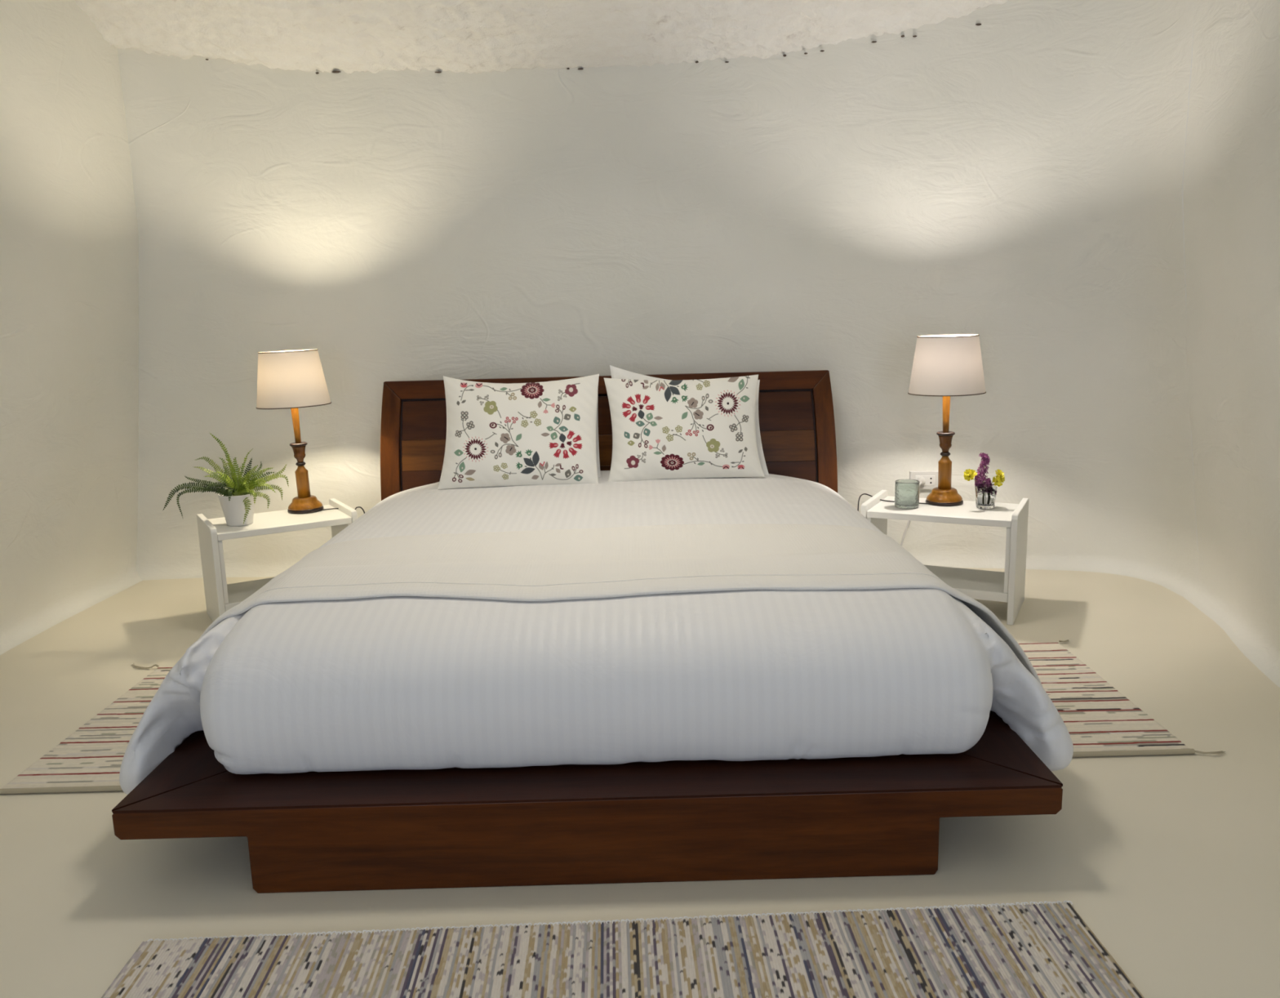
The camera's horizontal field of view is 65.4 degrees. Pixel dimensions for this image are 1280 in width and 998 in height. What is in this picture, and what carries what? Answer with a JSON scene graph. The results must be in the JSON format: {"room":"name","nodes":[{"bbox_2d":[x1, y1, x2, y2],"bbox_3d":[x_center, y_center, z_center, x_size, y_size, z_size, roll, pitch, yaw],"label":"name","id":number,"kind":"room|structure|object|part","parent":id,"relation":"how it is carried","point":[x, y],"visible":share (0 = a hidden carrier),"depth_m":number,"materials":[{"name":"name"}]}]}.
{"room":"bedroom","nodes":[
{"label":"bedroom","id":0,"kind":"room"},
{"bbox_2d":[0,0,142,654],"bbox_3d":[-2.321,-0.601,1.342,0.250,3.201,6.703,-2,11,-1],"label":"wall","id":1,"kind":"structure","parent":0,"point":[69,233],"depth_m":4.05,"materials":[{"name":"paint"}]},
{"bbox_2d":[75,0,1008,74],"bbox_3d":[-0.169,-1.789,1.117,5.500,1.048,6.860,-1,11,0],"label":"ceiling","id":2,"kind":"structure","parent":0,"point":[470,37],"depth_m":4.16,"materials":[{"name":"paint"}]},
{"bbox_2d":[0,564,1279,997],"bbox_3d":[-0.100,0.910,1.671,5.600,0.001,6.950,-1,11,0],"label":"floor","id":3,"kind":"structure","parent":0,"point":[1171,861],"depth_m":2.24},
{"bbox_2d":[0,662,173,793],"bbox_3d":[-1.347,0.669,3.074,0.932,0.013,1.093,-1,11,0],"label":"rag rug","id":4,"kind":"object","parent":3,"relation":"on","point":[90,758],"visible":0.23,"depth_m":2.83,"materials":[{"name":"beige fabric"}]},
{"bbox_2d":[196,497,357,621],"bbox_3d":[-1.489,0.263,4.141,0.563,0.426,0.363,-8,12,-31],"label":"stand","id":5,"kind":"object","parent":3,"relation":"on","point":[220,596],"visible":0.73,"depth_m":4.01,"materials":[{"name":"white paint"}]},
{"bbox_3d":[-1.719,0.295,4.003,0.023,0.426,0.363,-8,12,-31],"label":"panel","id":6,"kind":"part","parent":5,"relation":"part of","materials":[{"name":"white paint"}]},
{"bbox_2d":[163,432,288,526],"bbox_3d":[-1.647,-0.082,3.973,0.502,0.373,0.168,-1,11,0],"label":"potted fern","id":7,"kind":"object","parent":5,"relation":"on","point":[237,502],"visible":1,"depth_m":3.96,"materials":[{"name":"green plant"}]},
{"bbox_2d":[217,493,255,526],"bbox_3d":[-1.609,0.038,3.998,0.143,0.126,0.143,-1,11,0],"label":"pot","id":8,"kind":"object","parent":7,"relation":"attached to","point":[237,508],"depth_m":3.95,"materials":[{"name":"white ceramic"}]},
{"bbox_3d":[-1.398,0.397,4.019,0.515,0.034,0.012,-8,12,-31],"label":"shelf rail","id":9,"kind":"part","parent":5,"relation":"part of","materials":[{"name":"white paint"}]},
{"bbox_2d":[226,577,274,603],"bbox_3d":[-1.482,0.367,4.152,0.515,0.018,0.321,-8,12,-31],"label":"shelf","id":10,"kind":"object","parent":5,"relation":"attached to","point":[238,592],"depth_m":4.10,"materials":[{"name":"paint"}]},
{"bbox_2d":[256,348,364,513],"bbox_3d":[-1.355,-0.088,4.228,0.451,1.078,0.299,-3,11,0],"label":"table lamp","id":11,"kind":"object","parent":5,"relation":"on","point":[295,379],"visible":0.97,"depth_m":4.06,"materials":[{"name":"brown"}]},
{"bbox_3d":[-1.456,-0.611,4.129,0.236,0.004,0.236,-3,11,0],"label":"trim","id":12,"kind":"part","parent":11,"relation":"part of","materials":[{"name":"white fabric"}]},
{"bbox_3d":[-1.451,-0.502,4.150,0.296,0.223,0.296,-3,11,0],"label":"lamp shade","id":13,"kind":"part","parent":11,"relation":"part of","materials":[{"name":"fabric"}]},
{"bbox_3d":[-1.446,-0.392,4.170,0.299,0.004,0.299,-3,11,0],"label":"trim","id":14,"kind":"part","parent":11,"relation":"part of","materials":[{"name":"white fabric"}]},
{"bbox_3d":[-1.443,-0.329,4.182,0.032,0.196,0.032,-3,11,0],"label":"stem","id":15,"kind":"part","parent":11,"relation":"part of","materials":[{"name":"brown wood"}]},
{"bbox_3d":[-1.230,0.236,4.229,0.232,0.429,0.155,-3,11,0],"label":"power cord","id":16,"kind":"part","parent":11,"relation":"part of","materials":[{"name":"black plastic"}]},
{"bbox_3d":[-1.259,0.232,4.278,0.023,0.426,0.363,-8,12,-31],"label":"panel","id":17,"kind":"part","parent":5,"relation":"part of","materials":[{"name":"white paint"}]},
{"bbox_2d":[111,369,1062,893],"bbox_3d":[-0.126,0.137,3.287,2.026,0.922,2.529,-1,11,0],"label":"platform bed","id":18,"kind":"object","parent":3,"relation":"on","point":[672,820],"visible":0.44,"depth_m":2.12,"materials":[{"name":"brown wood"}]},
{"bbox_2d":[119,470,1073,794],"bbox_3d":[-0.110,0.326,3.274,2.220,0.542,2.224,-1,11,0],"label":"duvet","id":19,"kind":"object","parent":18,"relation":"on","point":[388,682],"visible":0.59,"depth_m":2.20,"materials":[{"name":"fabric"}]},
{"bbox_2d":[437,373,599,488],"bbox_3d":[-0.481,-0.274,3.974,0.643,0.430,0.235,-1,11,0],"label":"floral pillow","id":20,"kind":"object","parent":19,"relation":"on","point":[499,434],"visible":1,"depth_m":3.92,"materials":[{"name":"fabric"}]},
{"bbox_2d":[595,401,600,476],"bbox_3d":[-0.481,-0.268,4.117,0.633,0.381,0.198,-1,11,0],"label":"plain pillow","id":21,"kind":"object","parent":19,"relation":"on","point":[597,421],"visible":0.02,"depth_m":4.10,"materials":[{"name":"white fabric"}]},
{"bbox_2d":[198,523,1042,686],"bbox_3d":[-0.104,0.333,2.760,2.268,0.386,0.785,-1,11,0],"label":"throw blanket","id":22,"kind":"object","parent":19,"relation":"on","point":[577,563],"visible":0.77,"depth_m":2.58,"materials":[{"name":"white fabric"}]},
{"bbox_2d":[604,374,764,481],"bbox_3d":[0.175,-0.285,4.011,0.637,0.404,0.224,-1,11,0],"label":"floral pillow","id":23,"kind":"object","parent":19,"relation":"on","point":[704,428],"visible":1,"depth_m":3.96,"materials":[{"name":"fabric"}]},
{"bbox_2d":[609,364,768,475],"bbox_3d":[0.201,-0.330,4.143,0.645,0.454,0.224,-1,11,0],"label":"plain pillow","id":24,"kind":"object","parent":19,"relation":"on","point":[616,373],"visible":0.03,"depth_m":4.17,"materials":[{"name":"white fabric"}]},
{"bbox_3d":[-0.147,-0.507,4.426,1.966,0.078,0.051,-1,11,0],"label":"headboard rail","id":25,"kind":"part","parent":18,"relation":"part of","materials":[{"name":"brown wood"}]},
{"bbox_2d":[101,899,1144,997],"bbox_3d":[-0.043,0.903,1.661,1.867,0.009,0.722,-1,11,0],"label":"rag rug","id":26,"kind":"object","parent":3,"relation":"on","point":[1035,950],"visible":1,"depth_m":1.87,"materials":[{"name":"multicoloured fabric"}]},
{"bbox_2d":[860,489,1029,624],"bbox_3d":[1.223,0.217,4.017,0.588,0.426,0.363,4,12,27],"label":"stand","id":27,"kind":"object","parent":3,"relation":"on","point":[1008,586],"visible":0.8,"depth_m":3.88,"materials":[{"name":"white paint"}]},
{"bbox_3d":[0.972,0.200,4.144,0.023,0.426,0.363,4,12,27],"label":"panel","id":28,"kind":"part","parent":27,"relation":"part of","materials":[{"name":"white paint"}]},
{"bbox_2d":[894,479,919,508],"bbox_3d":[1.070,-0.020,3.999,0.095,0.106,0.095,-1,11,0],"label":"glass tumbler","id":29,"kind":"object","parent":27,"relation":"on","point":[906,491],"visible":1,"depth_m":3.96,"materials":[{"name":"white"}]},
{"bbox_2d":[857,333,986,511],"bbox_3d":[1.146,-0.123,4.070,0.481,1.073,0.299,2,11,18],"label":"table lamp","id":30,"kind":"object","parent":27,"relation":"on","point":[946,366],"visible":0.91,"depth_m":3.88,"materials":[{"name":"brown"}]},
{"bbox_3d":[1.022,0.205,4.077,0.269,0.431,0.169,5,12,31],"label":"power cord","id":31,"kind":"part","parent":30,"relation":"part of","materials":[{"name":"black plastic"}]},
{"bbox_3d":[1.227,-0.363,3.997,0.032,0.196,0.032,-5,11,-17],"label":"stem","id":32,"kind":"part","parent":30,"relation":"part of","materials":[{"name":"brown wood"}]},
{"bbox_3d":[1.225,-0.425,3.985,0.299,0.004,0.299,-6,11,-17],"label":"trim","id":33,"kind":"part","parent":30,"relation":"part of","materials":[{"name":"white fabric"}]},
{"bbox_3d":[1.221,-0.535,3.964,0.296,0.223,0.296,-5,11,-17],"label":"lamp shade","id":34,"kind":"part","parent":30,"relation":"part of","materials":[{"name":"fabric"}]},
{"bbox_3d":[1.217,-0.644,3.943,0.236,0.004,0.236,-5,11,-17],"label":"trim","id":35,"kind":"part","parent":30,"relation":"part of","materials":[{"name":"white fabric"}]},
{"bbox_2d":[924,564,1004,592],"bbox_3d":[1.222,0.321,4.028,0.540,0.018,0.321,4,12,27],"label":"shelf","id":36,"kind":"object","parent":27,"relation":"attached to","point":[962,580],"depth_m":3.98,"materials":[{"name":"paint"}]},
{"bbox_3d":[1.149,0.356,3.889,0.540,0.034,0.012,4,12,27],"label":"shelf rail","id":37,"kind":"part","parent":27,"relation":"part of","materials":[{"name":"white paint"}]},
{"bbox_2d":[974,480,997,508],"bbox_3d":[1.368,-0.015,3.949,0.086,0.100,0.086,-1,11,0],"label":"drinking glass","id":38,"kind":"object","parent":27,"relation":"on","point":[985,495],"visible":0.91,"depth_m":3.92,"materials":[{"name":"clear glass"}]},
{"bbox_2d":[963,468,977,481],"bbox_3d":[1.317,-0.047,3.914,0.097,0.144,0.038,-3,11,-9],"label":"flower","id":39,"kind":"object","parent":38,"relation":"in","point":[969,474],"visible":1,"depth_m":3.90,"materials":[{"name":"yellow plant"}]},
{"bbox_2d":[973,474,982,486],"bbox_3d":[1.338,-0.039,3.932,0.046,0.119,0.044,1,11,13],"label":"flower spike","id":40,"kind":"object","parent":38,"relation":"in","point":[977,477],"visible":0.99,"depth_m":3.92,"materials":[{"name":"purple plant"}]},
{"bbox_2d":[974,452,990,490],"bbox_3d":[1.354,-0.083,3.935,0.064,0.207,0.057,-1,11,0],"label":"flower spike","id":41,"kind":"object","parent":38,"relation":"in","point":[985,458],"visible":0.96,"depth_m":3.92,"materials":[{"name":"purple plant"}]},
{"bbox_2d":[985,477,997,494],"bbox_3d":[1.380,-0.033,3.928,0.052,0.107,0.046,-1,11,0],"label":"flower spike","id":42,"kind":"object","parent":38,"relation":"in","point":[988,480],"visible":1,"depth_m":3.91,"materials":[{"name":"purple plant"}]},
{"bbox_2d":[991,469,1004,486],"bbox_3d":[1.404,-0.047,3.918,0.059,0.138,0.046,-1,11,0],"label":"flower","id":43,"kind":"object","parent":38,"relation":"in","point":[999,477],"visible":1,"depth_m":3.91,"materials":[{"name":"yellow plant"}]},
{"bbox_3d":[1.475,0.235,3.890,0.023,0.426,0.363,4,12,27],"label":"panel","id":44,"kind":"part","parent":27,"relation":"part of","materials":[{"name":"white paint"}]},
{"bbox_2d":[1018,639,1225,756],"bbox_3d":[1.113,0.601,3.103,0.893,0.013,0.955,-1,11,0],"label":"rag rug","id":45,"kind":"object","parent":3,"relation":"on","point":[1100,720],"visible":0.3,"depth_m":2.92,"materials":[{"name":"beige fabric"}]},
{"bbox_2d":[117,0,1199,596],"bbox_3d":[-0.304,-1.048,4.390,5.200,2.851,0.532,0,11,8],"label":"wall","id":46,"kind":"structure","parent":0,"point":[1013,180],"depth_m":4.45,"materials":[{"name":"paint"}]},
{"bbox_2d":[900,476,925,546],"bbox_3d":[1.249,0.100,4.620,0.139,0.407,0.043,-2,11,-3],"label":"plug","id":47,"kind":"object","parent":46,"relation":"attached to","point":[921,479],"visible":0.41,"depth_m":4.59,"materials":[{"name":"white plastic"}]},
{"bbox_2d":[909,471,937,488],"bbox_3d":[1.315,-0.086,4.607,0.136,0.084,0.020,0,11,7],"label":"wall socket","id":48,"kind":"object","parent":46,"relation":"attached to","point":[931,477],"visible":0.7,"depth_m":4.60,"materials":[{"name":"white plastic"}]},
{"bbox_2d":[1182,0,1279,687],"bbox_3d":[1.896,-0.637,0.926,0.340,3.214,5.829,-1,11,4],"label":"wall","id":49,"kind":"structure","parent":0,"point":[1231,176],"depth_m":3.41,"materials":[{"name":"paint"}]}
]}

